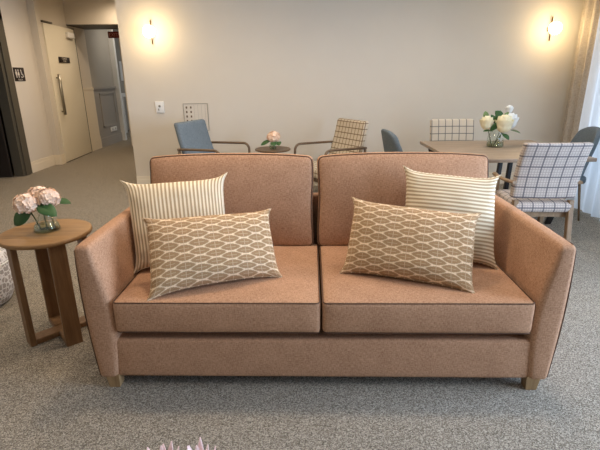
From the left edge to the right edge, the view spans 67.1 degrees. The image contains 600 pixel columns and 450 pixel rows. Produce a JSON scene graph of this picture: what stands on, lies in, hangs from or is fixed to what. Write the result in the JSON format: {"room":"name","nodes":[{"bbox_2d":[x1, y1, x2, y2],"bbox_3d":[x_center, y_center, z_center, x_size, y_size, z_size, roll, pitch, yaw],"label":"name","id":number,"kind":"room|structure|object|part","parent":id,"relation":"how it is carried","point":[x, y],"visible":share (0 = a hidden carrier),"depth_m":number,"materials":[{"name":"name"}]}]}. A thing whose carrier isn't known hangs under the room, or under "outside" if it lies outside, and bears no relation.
{"room":"care facility","nodes":[
{"label":"care facility","id":0,"kind":"room"},
{"bbox_2d":[0,107,12,164],"bbox_3d":[-5.932,-2.031,6.365,2.580,3.000,3.400,-1,18,0],"label":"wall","id":1,"kind":"structure","parent":0,"point":[4,130],"depth_m":8.19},
{"bbox_2d":[0,0,91,161],"bbox_3d":[-4.511,-1.066,3.387,0.240,3.000,13.530,-1,18,0],"label":"wall","id":2,"kind":"structure","parent":0,"point":[21,19],"depth_m":7.71,"materials":[{"name":"paint"}]},
{"bbox_2d":[0,116,12,176],"bbox_3d":[-5.075,-1.870,6.889,0.890,2.330,0.110,-1,18,0],"label":"door","id":3,"kind":"structure","parent":2,"relation":"in","point":[5,166],"depth_m":7.18,"materials":[{"name":"brown metal"}]},
{"bbox_2d":[0,10,32,176],"bbox_3d":[-4.557,-1.816,6.309,0.165,2.600,1.850,-1,18,0],"label":"trim","id":4,"kind":"structure","parent":2,"relation":"attached to","point":[9,103],"depth_m":7.10,"materials":[{"name":"wood"}]},
{"bbox_2d":[12,67,25,80],"bbox_3d":[-4.517,-2.426,7.282,0.016,0.210,0.290,-1,18,0],"label":"restroom sign","id":5,"kind":"object","parent":2,"relation":"attached to","point":[19,75],"visible":1,"depth_m":7.28,"materials":[{"name":"black plastic"}]},
{"bbox_2d":[31,154,65,172],"bbox_3d":[-4.425,0.571,2.920,0.138,0.180,11.620,-1,18,0],"label":"baseboard","id":6,"kind":"structure","parent":2,"relation":"attached to","point":[52,160],"depth_m":8.06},
{"bbox_2d":[40,20,91,161],"bbox_3d":[-4.407,-2.525,8.692,0.130,2.455,1.315,-2,18,-3],"label":"door","id":7,"kind":"structure","parent":2,"relation":"in","point":[59,41],"depth_m":8.59,"materials":[{"name":"beige paint"}]},
{"bbox_3d":[-4.353,-2.375,8.242,0.078,0.710,0.052,-2,18,-3],"label":"pull handle","id":8,"kind":"part","parent":7,"relation":"part of","materials":[{"name":"metal"}]},
{"bbox_2d":[58,57,69,62],"bbox_3d":[-4.415,-3.093,8.474,0.010,0.100,0.480,-2,18,-4],"label":"plaque","id":9,"kind":"object","parent":7,"relation":"attached to","point":[61,59],"visible":1,"depth_m":8.46,"materials":[{"name":"black plastic"}]},
{"bbox_2d":[83,88,99,138],"bbox_3d":[-4.516,-2.416,9.796,0.020,1.060,0.510,-1,18,0],"label":"trim","id":10,"kind":"structure","parent":2,"relation":"attached to","point":[89,97],"depth_m":9.79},
{"bbox_2d":[91,132,122,150],"bbox_3d":[-4.510,-2.001,10.601,0.022,0.270,1.780,-1,18,0],"label":"baseboard","id":11,"kind":"structure","parent":2,"relation":"attached to","point":[115,138],"depth_m":10.41,"materials":[{"name":"grey paint"}]},
{"bbox_2d":[62,0,117,24],"bbox_3d":[-3.465,-4.269,9.090,2.160,0.500,0.840,-1,18,0],"label":"lintel","id":12,"kind":"object","parent":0,"point":[75,11],"visible":0.27,"depth_m":8.70,"materials":[{"name":"paint"}]},
{"bbox_2d":[84,29,120,138],"bbox_3d":[-4.583,-3.377,10.416,0.145,3.000,1.270,-1,18,0],"label":"wall","id":13,"kind":"structure","parent":0,"point":[97,43],"depth_m":10.41,"materials":[{"name":"grey paint"}]},
{"bbox_2d":[107,29,126,139],"bbox_3d":[-4.548,-3.411,11.127,0.215,2.620,0.100,-1,18,0],"label":"trim","id":14,"kind":"structure","parent":13,"relation":"attached to","point":[111,40],"depth_m":11.07,"materials":[{"name":"white paint"}]},
{"bbox_2d":[113,29,129,129],"bbox_3d":[-4.546,-4.341,13.347,5.000,3.000,0.100,-1,18,0],"label":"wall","id":15,"kind":"structure","parent":0,"point":[116,40],"depth_m":13.28,"materials":[{"name":"grey paint"}]},
{"bbox_2d":[119,61,123,80],"bbox_3d":[-5.127,-4.502,13.216,0.260,0.540,0.024,-1,18,0],"label":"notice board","id":16,"kind":"object","parent":15,"relation":"attached to","point":[120,63],"visible":0.41,"depth_m":13.21,"materials":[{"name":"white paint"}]},
{"bbox_2d":[117,29,132,145],"bbox_3d":[-3.073,-2.670,8.217,1.710,3.000,4.200,-1,18,0],"label":"wall","id":17,"kind":"structure","parent":0,"point":[117,29],"depth_m":10.15,"materials":[{"name":"paint"}]},
{"bbox_2d":[66,24,117,29],"bbox_3d":[-3.462,-4.023,9.168,2.160,0.015,0.825,-1,18,0],"label":"trim","id":18,"kind":"structure","parent":17,"relation":"attached to","point":[81,26],"depth_m":9.01,"materials":[{"name":"brown metal"}]},
{"bbox_2d":[108,30,118,37],"bbox_3d":[-4.014,-4.138,9.783,0.280,0.170,0.043,-1,18,0],"label":"exit sign","id":19,"kind":"object","parent":17,"relation":"hanging from","point":[115,34],"visible":0.76,"depth_m":9.77,"materials":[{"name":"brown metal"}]},
{"bbox_2d":[0,130,599,449],"bbox_3d":[-2.005,-0.505,6.564,14.000,0.100,19.200,-1,18,0],"label":"floor","id":20,"kind":"structure","parent":0,"point":[54,395],"depth_m":2.23,"materials":[{"name":"carpet"}]},
{"bbox_2d":[0,247,14,304],"bbox_3d":[-2.296,0.350,3.118,0.566,0.434,0.566,-1,18,0],"label":"pouf","id":21,"kind":"object","parent":20,"relation":"on","point":[7,287],"visible":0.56,"depth_m":3.11,"materials":[{"name":"white fabric"}]},
{"bbox_2d":[0,219,91,346],"bbox_3d":[-1.474,0.349,2.731,0.494,0.660,0.494,-1,18,0],"label":"side table","id":22,"kind":"object","parent":20,"relation":"on","point":[48,245],"visible":0.94,"depth_m":2.62,"materials":[{"name":"brown wood"}]},
{"bbox_3d":[-1.605,0.408,2.605,0.090,0.630,0.032,16,24,41],"label":"leg","id":23,"kind":"part","parent":22,"relation":"part of","materials":[{"name":"brown wood"}]},
{"bbox_3d":[-1.600,0.320,2.871,0.090,0.630,0.032,-16,24,-39],"label":"leg","id":24,"kind":"part","parent":22,"relation":"part of","materials":[{"name":"brown wood"}]},
{"bbox_3d":[-1.544,0.621,2.907,0.088,0.034,0.127,-16,24,-39],"label":"foot rail","id":25,"kind":"part","parent":22,"relation":"part of","materials":[{"name":"brown wood"}]},
{"bbox_3d":[-1.471,0.646,2.829,0.303,0.034,0.311,-1,18,0],"label":"foot rail","id":26,"kind":"part","parent":22,"relation":"part of","materials":[{"name":"brown wood"}]},
{"bbox_3d":[-1.399,0.671,2.750,0.088,0.034,0.127,-16,24,-39],"label":"foot rail","id":27,"kind":"part","parent":22,"relation":"part of","materials":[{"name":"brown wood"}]},
{"bbox_3d":[-1.348,0.407,2.600,0.090,0.630,0.032,-16,24,-39],"label":"leg","id":28,"kind":"part","parent":22,"relation":"part of","materials":[{"name":"brown wood"}]},
{"bbox_3d":[-1.478,-0.032,2.626,0.146,0.130,0.146,-1,18,0],"label":"glass vase","id":29,"kind":"object","parent":22,"relation":"on","visible":0},
{"bbox_2d":[12,193,41,229],"bbox_3d":[-1.543,-0.068,2.561,0.139,0.231,0.147,-15,23,-37],"label":"hydrangea","id":30,"kind":"object","parent":29,"relation":"in","point":[24,205],"visible":0.91,"depth_m":2.52,"materials":[{"name":"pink plant"}]},
{"bbox_2d":[27,186,47,228],"bbox_3d":[-1.501,-0.103,2.625,0.131,0.255,0.131,-1,18,0],"label":"hydrangea","id":31,"kind":"object","parent":29,"relation":"in","point":[33,190],"visible":0.41,"depth_m":2.57,"materials":[{"name":"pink plant"}]},
{"bbox_2d":[36,188,70,228],"bbox_3d":[-1.422,-0.087,2.586,0.172,0.246,0.177,-1,18,0],"label":"hydrangea","id":32,"kind":"object","parent":29,"relation":"in","point":[49,197],"visible":0.98,"depth_m":2.54,"materials":[{"name":"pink plant"}]},
{"bbox_2d":[121,93,127,132],"bbox_3d":[-4.675,-3.265,13.121,0.780,1.100,0.500,-1,18,0],"label":"console","id":33,"kind":"object","parent":20,"relation":"on","point":[122,94],"visible":0.12,"depth_m":12.87,"materials":[{"name":"paint"}]},
{"bbox_2d":[174,119,250,153],"bbox_3d":[-1.086,-0.811,5.736,0.726,0.981,0.716,7,20,23],"label":"lounge armchair","id":34,"kind":"object","parent":20,"relation":"on","point":[193,137],"visible":0.38,"depth_m":5.69,"materials":[{"name":"blue fabric"},{"name":"dark oak"}]},
{"bbox_3d":[-1.315,-1.040,5.766,0.229,0.560,0.604,7,20,23],"label":"backrest","id":35,"kind":"part","parent":34,"relation":"part of","materials":[{"name":"blue fabric"}]},
{"bbox_3d":[-1.185,-0.575,5.471,0.646,0.699,0.040,7,20,23],"label":"armrest","id":36,"kind":"part","parent":34,"relation":"part of","materials":[{"name":"brown wood"}]},
{"bbox_3d":[-0.912,-0.770,6.058,0.646,0.699,0.040,7,20,23],"label":"armrest","id":37,"kind":"part","parent":34,"relation":"part of","materials":[{"name":"brown wood"}]},
{"bbox_2d":[255,146,290,152],"bbox_3d":[-0.347,-0.693,5.929,0.460,0.620,0.460,-1,18,0],"label":"table","id":38,"kind":"object","parent":20,"relation":"on","point":[266,149],"visible":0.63,"depth_m":5.75,"materials":[{"name":"brown wood"}]},
{"bbox_3d":[-0.346,-1.017,5.770,0.100,0.095,0.100,-1,18,0],"label":"vase","id":39,"kind":"object","parent":38,"relation":"on","visible":0},
{"bbox_2d":[261,131,280,145],"bbox_3d":[-0.335,-1.079,5.724,0.259,0.227,0.204,12,22,34],"label":"hydrangea","id":40,"kind":"object","parent":39,"relation":"in","point":[273,137],"visible":1,"depth_m":5.67,"materials":[{"name":"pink plant"}]},
{"bbox_2d":[74,152,576,389],"bbox_3d":[0.112,0.169,2.590,2.292,1.058,1.044,0,18,1],"label":"sofa","id":41,"kind":"object","parent":20,"relation":"on","point":[315,319],"visible":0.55,"depth_m":2.23,"materials":[{"name":"brown fabric"}]},
{"bbox_3d":[-0.959,0.276,2.659,0.147,0.719,1.030,0,18,1],"label":"armrest","id":42,"kind":"part","parent":41,"relation":"part of","materials":[{"name":"brown fabric"}]},
{"bbox_3d":[-0.945,0.784,2.325,0.068,0.078,0.068,0,18,1],"label":"leg","id":43,"kind":"part","parent":41,"relation":"part of","materials":[{"name":"brown wood"}]},
{"bbox_2d":[120,173,226,273],"bbox_3d":[-0.691,-0.018,2.548,0.612,0.490,0.285,-4,18,-9],"label":"striped cushion","id":44,"kind":"object","parent":41,"relation":"on","point":[171,200],"visible":0.58,"depth_m":2.49,"materials":[{"name":"beige fabric"}]},
{"bbox_2d":[141,208,282,300],"bbox_3d":[-0.451,0.129,2.326,0.695,0.343,0.284,-7,19,-17],"label":"patterned cushion","id":45,"kind":"object","parent":41,"relation":"on","point":[186,252],"visible":1,"depth_m":2.25,"materials":[{"name":"beige fabric"}]},
{"bbox_2d":[113,243,320,331],"bbox_3d":[-0.390,0.313,2.531,0.994,0.184,0.820,0,18,1],"label":"seat cushion","id":46,"kind":"object","parent":41,"relation":"on","point":[290,302],"depth_m":2.17,"materials":[{"name":"brown fabric"}]},
{"bbox_2d":[151,153,313,245],"bbox_3d":[-0.422,-0.158,2.861,1.017,0.594,0.259,0,18,1],"label":"cushion","id":47,"kind":"object","parent":41,"relation":"on","point":[253,182],"depth_m":2.75,"materials":[{"name":"brown fabric"}]},
{"bbox_3d":[0.124,0.120,3.071,2.200,0.690,0.100,0,18,1],"label":"frame","id":48,"kind":"part","parent":41,"relation":"part of","materials":[{"name":"brown fabric"}]},
{"bbox_3d":[0.116,0.524,2.693,2.040,0.150,0.860,0,18,1],"label":"seat","id":49,"kind":"part","parent":41,"relation":"part of","materials":[{"name":"brown fabric"}]},
{"bbox_3d":[0.105,0.649,2.274,2.060,0.220,0.090,0,18,1],"label":"rail","id":50,"kind":"part","parent":41,"relation":"part of","materials":[{"name":"brown fabric"}]},
{"bbox_2d":[317,152,487,245],"bbox_3d":[0.630,-0.161,2.835,1.044,0.594,0.260,0,18,1],"label":"cushion","id":51,"kind":"object","parent":41,"relation":"on","point":[375,177],"depth_m":2.72,"materials":[{"name":"brown fabric"}]},
{"bbox_2d":[339,196,481,292],"bbox_3d":[0.569,0.085,2.360,0.696,0.383,0.317,5,19,18],"label":"patterned cushion","id":52,"kind":"object","parent":41,"relation":"on","point":[415,244],"visible":1,"depth_m":2.29,"materials":[{"name":"beige fabric"}]},
{"bbox_2d":[319,246,534,332],"bbox_3d":[0.612,0.310,2.506,0.994,0.185,0.820,0,18,1],"label":"seat cushion","id":53,"kind":"object","parent":41,"relation":"on","point":[502,301],"depth_m":2.14,"materials":[{"name":"brown fabric"}]},
{"bbox_2d":[403,165,499,269],"bbox_3d":[0.841,-0.053,2.551,0.547,0.523,0.283,4,19,13],"label":"striped cushion","id":54,"kind":"object","parent":41,"relation":"on","point":[429,191],"visible":0.59,"depth_m":2.48,"materials":[{"name":"beige fabric"}]},
{"bbox_3d":[1.154,0.779,2.272,0.068,0.078,0.068,0,18,1],"label":"leg","id":55,"kind":"part","parent":41,"relation":"part of","materials":[{"name":"brown wood"}]},
{"bbox_3d":[1.185,0.271,2.606,0.147,0.719,1.030,0,18,1],"label":"armrest","id":56,"kind":"part","parent":41,"relation":"part of","materials":[{"name":"brown fabric"}]},
{"bbox_2d":[294,118,368,182],"bbox_3d":[0.386,-0.803,5.666,0.726,0.981,0.716,-11,21,-29],"label":"lounge armchair","id":57,"kind":"object","parent":20,"relation":"on","point":[350,134],"visible":0.37,"depth_m":5.64,"materials":[{"name":"beige fabric"}]},
{"bbox_3d":[0.178,-0.752,5.966,0.646,0.699,0.040,-11,21,-29],"label":"armrest","id":58,"kind":"part","parent":57,"relation":"part of","materials":[{"name":"brown wood"}]},
{"bbox_3d":[0.307,-0.703,5.649,0.540,0.120,0.580,-11,21,-29],"label":"seat","id":59,"kind":"part","parent":57,"relation":"part of","materials":[{"name":"beige fabric"}]},
{"bbox_3d":[0.528,-0.574,5.416,0.646,0.699,0.040,-11,21,-29],"label":"armrest","id":60,"kind":"part","parent":57,"relation":"part of","materials":[{"name":"brown wood"}]},
{"bbox_3d":[0.596,-1.046,5.722,0.229,0.560,0.604,-11,21,-29],"label":"backrest","id":61,"kind":"part","parent":57,"relation":"part of","materials":[{"name":"beige fabric"}]},
{"bbox_2d":[381,129,402,151],"bbox_3d":[1.192,-0.611,5.113,0.584,0.946,0.450,-3,18,-8],"label":"tub chair","id":62,"kind":"object","parent":20,"relation":"on","point":[391,143],"visible":0.23,"depth_m":4.85,"materials":[{"name":"fabric"}]},
{"bbox_2d":[430,119,473,140],"bbox_3d":[1.937,-0.813,5.676,0.550,0.969,0.569,-1,18,0],"label":"dining chair","id":63,"kind":"object","parent":20,"relation":"on","point":[440,129],"visible":0.34,"depth_m":5.73,"materials":[{"name":"white fabric"}]},
{"bbox_2d":[420,140,596,223],"bbox_3d":[2.105,-0.454,4.926,1.330,0.756,1.270,-1,18,0],"label":"dining table","id":64,"kind":"object","parent":20,"relation":"on","point":[507,151],"visible":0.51,"depth_m":4.78,"materials":[{"name":"brown wood"}]},
{"bbox_3d":[1.972,-0.313,4.572,0.070,0.702,0.040,-1,18,0],"label":"post","id":65,"kind":"part","parent":64,"relation":"part of","materials":[{"name":"black metal"}]},
{"bbox_3d":[2.072,-0.315,4.572,0.070,0.702,0.040,-1,18,0],"label":"post","id":66,"kind":"part","parent":64,"relation":"part of","materials":[{"name":"black metal"}]},
{"bbox_3d":[2.637,-0.320,4.546,0.064,0.728,0.271,-6,19,-17],"label":"leg","id":67,"kind":"part","parent":64,"relation":"part of","materials":[{"name":"black metal"}]},
{"bbox_3d":[2.125,-0.941,4.909,0.176,0.180,0.176,-1,18,0],"label":"glass vase","id":68,"kind":"object","parent":64,"relation":"on","visible":0},
{"bbox_2d":[479,111,496,145],"bbox_3d":[2.022,-1.034,4.866,0.188,0.373,0.159,-1,18,0],"label":"peony","id":69,"kind":"object","parent":68,"relation":"in","point":[487,121],"visible":0.99,"depth_m":4.81,"materials":[{"name":"beige plant"}]},
{"bbox_2d":[491,111,514,145],"bbox_3d":[2.160,-1.022,4.814,0.193,0.379,0.205,-11,21,-29],"label":"peony","id":70,"kind":"object","parent":68,"relation":"in","point":[504,123],"visible":0.99,"depth_m":4.75,"materials":[{"name":"beige plant"}]},
{"bbox_2d":[494,105,513,144],"bbox_3d":[2.194,-1.081,4.916,0.205,0.427,0.084,-1,18,0],"label":"bud","id":71,"kind":"object","parent":68,"relation":"in","point":[509,108],"visible":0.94,"depth_m":4.84,"materials":[{"name":"white plant"}]},
{"bbox_2d":[493,113,520,145],"bbox_3d":[2.265,-1.038,4.910,0.258,0.351,0.177,9,21,28],"label":"peony","id":72,"kind":"object","parent":68,"relation":"in","point":[514,116],"visible":0.48,"depth_m":4.83,"materials":[{"name":"white plant"}]},
{"bbox_2d":[492,142,593,241],"bbox_3d":[2.035,-0.253,3.929,0.634,0.994,0.634,0,18,3],"label":"armchair","id":73,"kind":"object","parent":20,"relation":"on","point":[545,174],"visible":0.91,"depth_m":3.68,"materials":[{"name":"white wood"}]},
{"bbox_3d":[1.825,-0.158,4.264,0.040,0.600,0.045,0,18,3],"label":"leg","id":74,"kind":"part","parent":73,"relation":"part of","materials":[{"name":"brown wood"}]},
{"bbox_3d":[1.765,-0.406,3.955,0.098,0.072,0.518,2,18,6],"label":"armrest","id":75,"kind":"part","parent":73,"relation":"part of","materials":[{"name":"brown wood"}]},
{"bbox_3d":[1.802,0.041,3.822,0.042,0.507,0.127,0,18,3],"label":"leg","id":76,"kind":"part","parent":73,"relation":"part of","materials":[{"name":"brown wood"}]},
{"bbox_3d":[2.038,-0.224,3.991,0.480,0.097,0.500,0,18,3],"label":"seat","id":77,"kind":"part","parent":73,"relation":"part of","materials":[{"name":"white fabric"}]},
{"bbox_3d":[2.275,-0.155,4.242,0.040,0.600,0.045,0,18,3],"label":"leg","id":78,"kind":"part","parent":73,"relation":"part of","materials":[{"name":"brown wood"}]},
{"bbox_3d":[2.029,-0.094,3.829,0.410,0.043,0.024,0,18,3],"label":"cross rail","id":79,"kind":"part","parent":73,"relation":"part of","materials":[{"name":"brown wood"}]},
{"bbox_3d":[2.022,-0.433,3.647,0.520,0.475,0.210,0,18,3],"label":"backrest","id":80,"kind":"part","parent":73,"relation":"part of","materials":[{"name":"white fabric"}]},
{"bbox_3d":[2.252,0.043,3.800,0.042,0.507,0.127,0,18,3],"label":"leg","id":81,"kind":"part","parent":73,"relation":"part of","materials":[{"name":"brown wood"}]},
{"bbox_2d":[570,126,599,220],"bbox_3d":[2.836,-0.569,4.893,0.584,0.971,0.450,1,18,4],"label":"tub chair","id":82,"kind":"object","parent":20,"relation":"on","point":[591,134],"visible":0.35,"depth_m":4.75,"materials":[{"name":"fabric"}]},
{"bbox_3d":[2.958,-0.239,4.795,0.077,0.403,0.027,7,20,21],"label":"leg","id":83,"kind":"part","parent":82,"relation":"part of","materials":[{"name":"brown wood"}]},
{"bbox_3d":[2.775,-0.528,4.911,0.460,0.090,0.410,1,18,4],"label":"seat","id":84,"kind":"part","parent":82,"relation":"part of","materials":[{"name":"fabric"}]},
{"bbox_3d":[2.987,-0.768,4.817,0.278,0.550,0.450,1,18,4],"label":"backrest","id":85,"kind":"part","parent":82,"relation":"part of","materials":[{"name":"fabric"}]},
{"bbox_3d":[-0.319,1.040,1.078,0.540,0.362,0.540,-1,18,0],"label":"coffee table","id":86,"kind":"object","parent":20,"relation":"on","visible":0},
{"bbox_2d":[187,437,215,449],"bbox_3d":[-0.254,0.685,1.169,0.123,0.242,0.122,-1,18,0],"label":"protea","id":87,"kind":"object","parent":86,"relation":"on","point":[200,445],"visible":1,"depth_m":1.18,"materials":[{"name":"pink plant"}]},
{"bbox_3d":[-0.327,0.763,1.197,0.090,0.090,0.090,-1,18,0],"label":"bud vase","id":88,"kind":"object","parent":86,"relation":"on","visible":0},
{"bbox_2d":[147,441,178,449],"bbox_3d":[-0.351,0.690,1.162,0.127,0.239,0.126,-1,18,0],"label":"protea","id":89,"kind":"object","parent":88,"relation":"in","point":[162,447],"visible":1,"depth_m":1.17,"materials":[{"name":"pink plant"}]},
{"bbox_2d":[115,0,583,175],"bbox_3d":[0.794,-2.031,6.151,6.310,3.000,0.150,-1,18,0],"label":"wall","id":90,"kind":"structure","parent":0,"point":[292,69],"depth_m":6.04,"materials":[{"name":"paint"}]},
{"bbox_2d":[142,20,154,43],"bbox_3d":[-1.931,-2.482,5.802,0.156,0.290,0.213,-1,18,0],"label":"wall sconce","id":91,"kind":"object","parent":90,"relation":"attached to","point":[148,31],"visible":1,"depth_m":5.73,"materials":[{"name":"white glass"}]},
{"bbox_3d":[-1.931,-2.473,5.775,0.156,0.156,0.156,-1,18,0],"label":"lamp shade","id":92,"kind":"part","parent":91,"relation":"part of","materials":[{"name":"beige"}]},
{"bbox_2d":[155,101,164,112],"bbox_3d":[-1.920,-1.614,6.187,0.116,0.150,0.024,-1,18,0],"label":"light switch","id":93,"kind":"object","parent":90,"relation":"attached to","point":[159,105],"visible":1,"depth_m":6.18,"materials":[{"name":"white plastic"}]},
{"bbox_2d":[183,103,208,129],"bbox_3d":[-1.431,-1.488,6.237,0.336,0.364,0.010,-1,18,0],"label":"wall panel","id":94,"kind":"object","parent":90,"relation":"attached to","point":[196,111],"visible":0.76,"depth_m":6.22,"materials":[{"name":"paint"}]},
{"bbox_2d":[136,172,513,185],"bbox_3d":[0.683,-0.654,6.515,6.060,0.160,0.018,-1,18,0],"label":"baseboard","id":95,"kind":"structure","parent":90,"relation":"attached to","point":[140,179],"depth_m":6.50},
{"bbox_2d":[547,17,561,40],"bbox_3d":[3.264,-2.527,5.805,0.156,0.290,0.213,-1,18,0],"label":"wall sconce","id":96,"kind":"object","parent":90,"relation":"attached to","point":[555,27],"visible":1,"depth_m":5.74,"materials":[{"name":"white glass"}]},
{"bbox_3d":[3.264,-2.518,5.778,0.156,0.156,0.156,-1,18,0],"label":"lamp shade","id":97,"kind":"part","parent":96,"relation":"part of","materials":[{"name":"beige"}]},
{"bbox_3d":[-2.036,-3.450,5.596,14.000,0.100,19.200,-1,18,0],"label":"ceiling","id":98,"kind":"structure","parent":0,"visible":0},
{"bbox_2d":[560,0,599,142],"bbox_3d":[3.611,-1.867,5.609,0.090,2.948,0.811,-1,18,0],"label":"drape","id":99,"kind":"object","parent":98,"relation":"hanging from","point":[590,13],"visible":0.33,"depth_m":5.79,"materials":[{"name":"beige fabric"}]},
{"bbox_3d":[3.196,-2.269,2.055,0.120,0.033,5.300,-1,18,0],"label":"track","id":100,"kind":"object","parent":98,"relation":"attached to","visible":0},
{"bbox_2d":[566,16,599,217],"bbox_3d":[3.207,-1.257,3.766,0.091,2.948,2.531,-1,18,0],"label":"sheer curtain","id":101,"kind":"object","parent":100,"relation":"hanging from","point":[590,116],"visible":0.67,"depth_m":4.94,"materials":[{"name":"white fabric"}]}
]}

